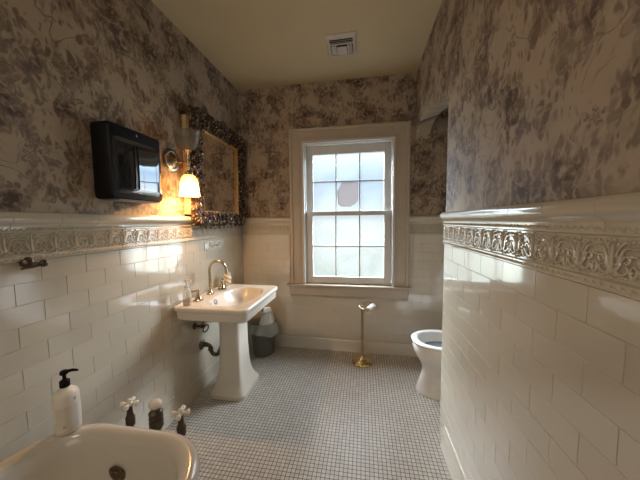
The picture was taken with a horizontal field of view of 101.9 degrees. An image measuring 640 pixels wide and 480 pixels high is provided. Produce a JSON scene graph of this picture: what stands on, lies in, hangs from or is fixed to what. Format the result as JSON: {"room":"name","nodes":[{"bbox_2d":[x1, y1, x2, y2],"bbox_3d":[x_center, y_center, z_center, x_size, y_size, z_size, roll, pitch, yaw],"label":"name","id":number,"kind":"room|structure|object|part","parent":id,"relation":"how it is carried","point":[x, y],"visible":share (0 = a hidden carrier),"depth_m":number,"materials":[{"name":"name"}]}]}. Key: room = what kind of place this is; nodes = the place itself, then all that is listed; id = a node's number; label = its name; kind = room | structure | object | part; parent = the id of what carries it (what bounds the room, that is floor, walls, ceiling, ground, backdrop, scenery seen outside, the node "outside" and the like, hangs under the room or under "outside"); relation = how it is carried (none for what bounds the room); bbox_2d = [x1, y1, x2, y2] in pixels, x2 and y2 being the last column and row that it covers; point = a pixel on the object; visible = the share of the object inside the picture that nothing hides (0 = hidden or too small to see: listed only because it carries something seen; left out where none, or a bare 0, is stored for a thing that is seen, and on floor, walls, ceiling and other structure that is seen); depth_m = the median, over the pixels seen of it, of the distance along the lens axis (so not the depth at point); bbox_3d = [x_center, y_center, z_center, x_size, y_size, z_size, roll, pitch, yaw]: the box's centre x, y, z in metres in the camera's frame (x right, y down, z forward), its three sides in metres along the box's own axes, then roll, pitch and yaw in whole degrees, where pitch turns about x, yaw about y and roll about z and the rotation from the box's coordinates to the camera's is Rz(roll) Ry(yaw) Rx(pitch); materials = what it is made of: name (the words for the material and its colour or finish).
{"room":"bathroom","nodes":[
{"label":"bathroom","id":0,"kind":"room"},
{"bbox_2d":[0,0,243,461],"bbox_3d":[-1.262,-0.065,0.976,0.106,2.853,4.413,0,4,9],"label":"wall","id":1,"kind":"structure","parent":0,"point":[66,66],"depth_m":1.31,"materials":[{"name":"tile"}]},
{"bbox_2d":[19,257,48,269],"bbox_3d":[-1.155,0.092,1.030,0.088,0.046,0.088,0,4,9],"label":"towel hook","id":2,"kind":"object","parent":1,"relation":"attached to","point":[27,262],"visible":1,"depth_m":1.04,"materials":[{"name":"brown metal"}]},
{"bbox_3d":[-1.125,0.102,1.016,0.014,0.019,0.070,0,4,9],"label":"arm","id":3,"kind":"part","parent":2,"relation":"part of","materials":[{"name":"brown metal"}]},
{"bbox_2d":[0,211,241,264],"bbox_3d":[-1.209,-0.002,0.903,0.034,0.200,4.084,0,4,9],"label":"trim","id":4,"kind":"structure","parent":1,"relation":"attached to","point":[35,235],"depth_m":1.28,"materials":[{"name":"tile"}]},
{"bbox_2d":[90,120,161,203],"bbox_3d":[-1.067,-0.415,1.474,0.121,0.396,0.340,0,4,9],"label":"television","id":5,"kind":"object","parent":1,"relation":"attached to","point":[126,161],"visible":1,"depth_m":1.37,"materials":[{"name":"black plastic"}]},
{"bbox_2d":[163,128,200,196],"bbox_3d":[-0.957,-0.536,1.850,0.218,0.446,0.177,0,4,9],"label":"wall sconce","id":6,"kind":"object","parent":1,"relation":"attached to","point":[186,139],"visible":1,"depth_m":1.81,"materials":[{"name":"silver metal"}]},
{"bbox_3d":[-0.937,-0.698,1.835,0.176,0.122,0.176,0,4,9],"label":"lamp shade","id":7,"kind":"part","parent":6,"relation":"part of","materials":[{"name":"clear glass"}]},
{"bbox_2d":[183,149,192,174],"bbox_3d":[-0.936,-0.551,1.846,0.058,0.197,0.058,0,4,9],"label":"socket","id":8,"kind":"object","parent":6,"relation":"attached to","point":[188,162],"depth_m":1.83,"materials":[{"name":"gold metal"}]},
{"bbox_3d":[-0.934,-0.389,1.858,0.142,0.151,0.142,0,4,9],"label":"lamp shade","id":9,"kind":"part","parent":6,"relation":"part of","materials":[{"name":"white glass"}]},
{"bbox_2d":[146,358,219,430],"bbox_3d":[-1.205,1.297,1.007,0.015,0.130,4.093,0,4,9],"label":"baseboard","id":10,"kind":"structure","parent":1,"relation":"attached to","point":[197,386],"depth_m":2.06,"materials":[{"name":"white tile"}]},
{"bbox_2d":[192,322,208,332],"bbox_3d":[-0.947,0.681,2.148,0.116,0.117,0.180,1,4,21],"label":"supply valve","id":11,"kind":"object","parent":1,"relation":"attached to","point":[195,325],"visible":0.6,"depth_m":2.09,"materials":[{"name":"black metal"}]},
{"bbox_2d":[199,339,219,356],"bbox_3d":[-0.907,0.914,2.193,0.194,0.142,0.086,0,4,9],"label":"trap","id":12,"kind":"object","parent":1,"relation":"attached to","point":[202,344],"visible":0.87,"depth_m":2.18,"materials":[{"name":"brown metal"}]},
{"bbox_2d":[182,105,245,228],"bbox_3d":[-0.911,-0.593,2.404,0.116,0.978,0.910,0,4,9],"label":"wall mirror","id":13,"kind":"object","parent":1,"relation":"attached to","point":[218,167],"visible":0.94,"depth_m":2.30,"materials":[{"name":"dark bronze metal"},{"name":"mirror glass"}]},
{"bbox_2d":[203,133,235,212],"bbox_3d":[-0.922,-0.579,2.407,0.009,0.662,0.597,1,4,9],"label":"mirror glass","id":14,"kind":"object","parent":13,"relation":"attached to","point":[219,159],"depth_m":2.37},
{"bbox_2d":[204,239,223,250],"bbox_3d":[-0.967,0.044,2.397,0.011,0.084,0.320,0,4,9],"label":"plaque","id":15,"kind":"object","parent":1,"relation":"attached to","point":[215,244],"visible":1,"depth_m":2.37,"materials":[{"name":"ceramic"}]},
{"bbox_2d":[151,0,441,89],"bbox_3d":[0.141,-1.535,0.630,2.980,0.100,4.413,0,4,9],"label":"ceiling","id":16,"kind":"structure","parent":0,"point":[253,44],"depth_m":2.00,"materials":[{"name":"beige paint"}]},
{"bbox_2d":[325,31,356,56],"bbox_3d":[0.177,-1.583,2.119,0.240,0.021,0.260,0,4,9],"label":"ceiling vent","id":17,"kind":"object","parent":16,"relation":"in","point":[341,44],"visible":1,"depth_m":2.10,"materials":[{"name":"metal"}]},
{"bbox_2d":[164,344,450,479],"bbox_3d":[0.170,1.410,0.847,2.980,0.100,4.413,0,4,9],"label":"floor","id":18,"kind":"structure","parent":0,"point":[309,414],"depth_m":1.82,"materials":[{"name":"tile"}]},
{"bbox_2d":[0,423,199,479],"bbox_3d":[-0.874,1.119,0.316,0.750,0.580,1.608,0,4,9],"label":"bathtub","id":19,"kind":"object","parent":18,"relation":"on","point":[96,451],"visible":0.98,"depth_m":1.01,"materials":[{"name":"ceramic"}]},
{"bbox_2d":[51,368,81,435],"bbox_3d":[-1.030,0.649,1.054,0.085,0.250,0.085,0,4,9],"label":"lotion bottle","id":20,"kind":"object","parent":19,"relation":"on","point":[66,401],"visible":1,"depth_m":1.03,"materials":[{"name":"white plastic"}]},
{"bbox_3d":[-0.799,0.921,1.020,0.074,0.074,0.018,0,4,9],"label":"overflow plate","id":21,"kind":"part","parent":19,"relation":"part of","materials":[{"name":"gold metal"}]},
{"bbox_2d":[119,396,138,426],"bbox_3d":[-0.896,1.044,1.245,0.068,0.594,0.068,2,5,34],"label":"tub valve","id":22,"kind":"object","parent":18,"relation":"on","point":[130,420],"visible":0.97,"depth_m":1.22,"materials":[{"name":"brown metal"}]},
{"bbox_3d":[-0.899,0.767,1.225,0.068,0.040,0.068,2,5,34],"label":"cross handle","id":23,"kind":"part","parent":22,"relation":"part of","materials":[{"name":"white ceramic"}]},
{"bbox_2d":[148,395,174,429],"bbox_3d":[-0.746,1.038,1.236,0.072,0.604,0.109,3,5,39],"label":"tub valve","id":24,"kind":"object","parent":18,"relation":"on","point":[156,418],"visible":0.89,"depth_m":1.19,"materials":[{"name":"brown metal"}]},
{"bbox_3d":[-0.761,0.759,1.201,0.054,0.043,0.054,0,4,9],"label":"knob","id":25,"kind":"part","parent":24,"relation":"part of","materials":[{"name":"white ceramic"}]},
{"bbox_3d":[-0.716,0.762,1.221,0.062,0.045,0.010,-3,5,-31],"label":"lever","id":26,"kind":"part","parent":24,"relation":"part of","materials":[{"name":"white ceramic"}]},
{"bbox_2d":[171,405,189,435],"bbox_3d":[-0.632,1.051,1.201,0.068,0.580,0.068,2,5,34],"label":"tub valve","id":27,"kind":"object","parent":18,"relation":"on","point":[181,427],"visible":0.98,"depth_m":1.18,"materials":[{"name":"brown metal"}]},
{"bbox_3d":[-0.634,0.782,1.182,0.068,0.040,0.068,2,5,34],"label":"cross handle","id":28,"kind":"part","parent":27,"relation":"part of","materials":[{"name":"white ceramic"}]},
{"bbox_2d":[174,260,277,400],"bbox_3d":[-0.717,0.717,2.156,0.568,1.108,0.704,0,4,9],"label":"pedestal sink","id":29,"kind":"object","parent":18,"relation":"on","point":[231,306],"visible":0.98,"depth_m":2.12,"materials":[{"name":"white ceramic"}]},
{"bbox_2d":[183,280,191,304],"bbox_3d":[-0.959,0.378,1.872,0.060,0.186,0.061,3,6,44],"label":"soap bottle","id":30,"kind":"object","parent":29,"relation":"on","point":[186,301],"visible":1,"depth_m":1.86,"materials":[{"name":"clear plastic"}]},
{"bbox_2d":[188,289,203,301],"bbox_3d":[-0.936,0.420,1.977,0.074,0.090,0.106,0,4,9],"label":"handle","id":31,"kind":"object","parent":29,"relation":"on","point":[198,298],"depth_m":1.98,"materials":[{"name":"gold metal"}]},
{"bbox_2d":[206,260,227,294],"bbox_3d":[-0.858,0.307,2.155,0.177,0.287,0.074,0,4,9],"label":"faucet","id":32,"kind":"object","parent":29,"relation":"on","point":[210,292],"depth_m":2.15,"materials":[{"name":"gold metal"}]},
{"bbox_2d":[218,278,225,289],"bbox_3d":[-0.875,0.392,2.342,0.074,0.090,0.106,0,4,9],"label":"handle","id":33,"kind":"object","parent":29,"relation":"on","point":[221,287],"depth_m":2.31,"materials":[{"name":"gold metal"}]},
{"bbox_2d":[174,284,277,322],"bbox_3d":[-0.718,0.546,2.144,0.568,0.192,0.704,0,4,9],"label":"basin","id":34,"kind":"object","parent":29,"relation":"in","point":[233,303],"depth_m":1.95,"materials":[{"name":"white ceramic"}]},
{"bbox_2d":[223,272,230,285],"bbox_3d":[-0.876,0.358,2.456,0.074,0.139,0.074,0,4,9],"label":"jar","id":35,"kind":"object","parent":29,"relation":"on","point":[227,277],"visible":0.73,"depth_m":2.43,"materials":[{"name":"ceramic"}]},
{"bbox_2d":[248,317,279,356],"bbox_3d":[-0.612,1.047,2.799,0.338,0.354,0.332,0,4,9],"label":"waste bin","id":36,"kind":"object","parent":18,"relation":"on","point":[262,336],"visible":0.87,"depth_m":2.71,"materials":[{"name":"grey plastic"}]},
{"bbox_2d":[259,310,274,325],"bbox_3d":[-0.577,0.866,2.802,0.204,0.252,0.200,0,4,9],"label":"crumpled paper","id":37,"kind":"object","parent":36,"relation":"in","point":[266,318],"visible":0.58,"depth_m":2.75,"materials":[{"name":"white paper"}]},
{"bbox_2d":[261,307,270,312],"bbox_3d":[-0.572,0.737,2.739,0.060,0.072,0.098,4,6,44],"label":"paper roll","id":38,"kind":"object","parent":37,"relation":"on","point":[265,309],"visible":0.95,"depth_m":2.72,"materials":[{"name":"white paper"}]},
{"bbox_2d":[352,301,373,367],"bbox_3d":[0.436,0.926,2.574,0.230,0.608,0.198,0,4,9],"label":"toilet paper stand","id":39,"kind":"object","parent":18,"relation":"on","point":[361,361],"visible":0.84,"depth_m":2.56,"materials":[{"name":"gold metal"}]},
{"bbox_2d":[365,304,375,313],"bbox_3d":[0.494,0.671,2.537,0.064,0.073,0.124,2,5,36],"label":"toilet paper roll","id":40,"kind":"object","parent":39,"relation":"hanging from","point":[371,307],"visible":0.96,"depth_m":2.50,"materials":[{"name":"white paper"}]},
{"bbox_2d":[411,330,441,400],"bbox_3d":[1.210,0.796,2.094,0.904,0.922,0.490,0,4,9],"label":"toilet","id":41,"kind":"object","parent":18,"relation":"on","point":[427,344],"visible":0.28,"depth_m":2.09,"materials":[{"name":"ceramic"}]},
{"bbox_3d":[1.017,0.825,2.128,0.513,0.023,0.394,0,4,9],"label":"seat","id":42,"kind":"part","parent":41,"relation":"part of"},
{"bbox_2d":[238,72,447,342],"bbox_3d":[0.502,-0.217,2.807,2.780,2.853,0.206,0,4,9],"label":"wall","id":43,"kind":"structure","parent":0,"point":[266,115],"depth_m":2.75,"materials":[{"name":"paper"}]},
{"bbox_2d":[242,217,289,234],"bbox_3d":[-0.602,-0.153,2.881,0.582,0.200,0.034,0,4,9],"label":"trim","id":44,"kind":"structure","parent":43,"relation":"attached to","point":[253,225],"depth_m":2.88,"materials":[{"name":"tile"}]},
{"bbox_2d":[248,333,416,356],"bbox_3d":[0.497,1.148,2.801,2.780,0.130,0.022,0,4,9],"label":"baseboard","id":45,"kind":"structure","parent":43,"relation":"attached to","point":[377,347],"depth_m":2.84,"materials":[{"name":"white tile"}]},
{"bbox_2d":[286,121,411,298],"bbox_3d":[0.290,-0.284,2.794,1.317,1.782,0.232,0,4,9],"label":"window","id":46,"kind":"structure","parent":43,"relation":"in","point":[393,139],"depth_m":2.73,"materials":[{"name":"beige paint"}]},
{"bbox_2d":[337,182,357,206],"bbox_3d":[0.297,-0.487,2.798,0.226,0.260,0.002,0,4,9],"label":"paper patch","id":47,"kind":"object","parent":46,"relation":"attached to","point":[347,193],"visible":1,"depth_m":2.80,"materials":[{"name":"white paper"}]},
{"bbox_3d":[0.299,-0.638,2.792,0.888,0.743,0.034,0,4,9],"label":"sash","id":48,"kind":"part","parent":46,"relation":"part of","materials":[{"name":"white wood"}]},
{"bbox_3d":[0.286,0.492,2.782,1.317,0.024,0.092,0,4,9],"label":"sill","id":49,"kind":"part","parent":46,"relation":"part of","materials":[{"name":"beige paint"}]},
{"bbox_3d":[0.298,0.083,2.795,0.888,0.780,0.034,0,4,9],"label":"sash","id":50,"kind":"part","parent":46,"relation":"part of","materials":[{"name":"white wood"}]},
{"bbox_2d":[409,215,443,234],"bbox_3d":[1.377,-0.149,2.550,0.972,0.200,0.034,0,4,9],"label":"trim","id":51,"kind":"structure","parent":43,"relation":"attached to","point":[418,224],"depth_m":2.60,"materials":[{"name":"tile"}]},
{"bbox_2d":[415,0,639,479],"bbox_3d":[0.677,-0.057,0.601,0.136,2.853,4.113,0,4,9],"label":"wall","id":52,"kind":"structure","parent":0,"point":[540,372],"depth_m":0.78,"materials":[{"name":"tile"}]},
{"bbox_2d":[440,427,464,479],"bbox_3d":[0.523,1.342,0.161,0.028,0.130,2.990,0,4,9],"label":"baseboard","id":53,"kind":"structure","parent":52,"relation":"attached to","point":[454,469],"depth_m":1.47,"materials":[{"name":"white tile"}]},
{"bbox_2d":[440,191,639,300],"bbox_3d":[0.515,0.039,0.112,0.034,0.200,3.090,0,4,9],"label":"trim","id":54,"kind":"structure","parent":52,"relation":"attached to","point":[592,241],"depth_m":0.64,"materials":[{"name":"tile"}]}
]}

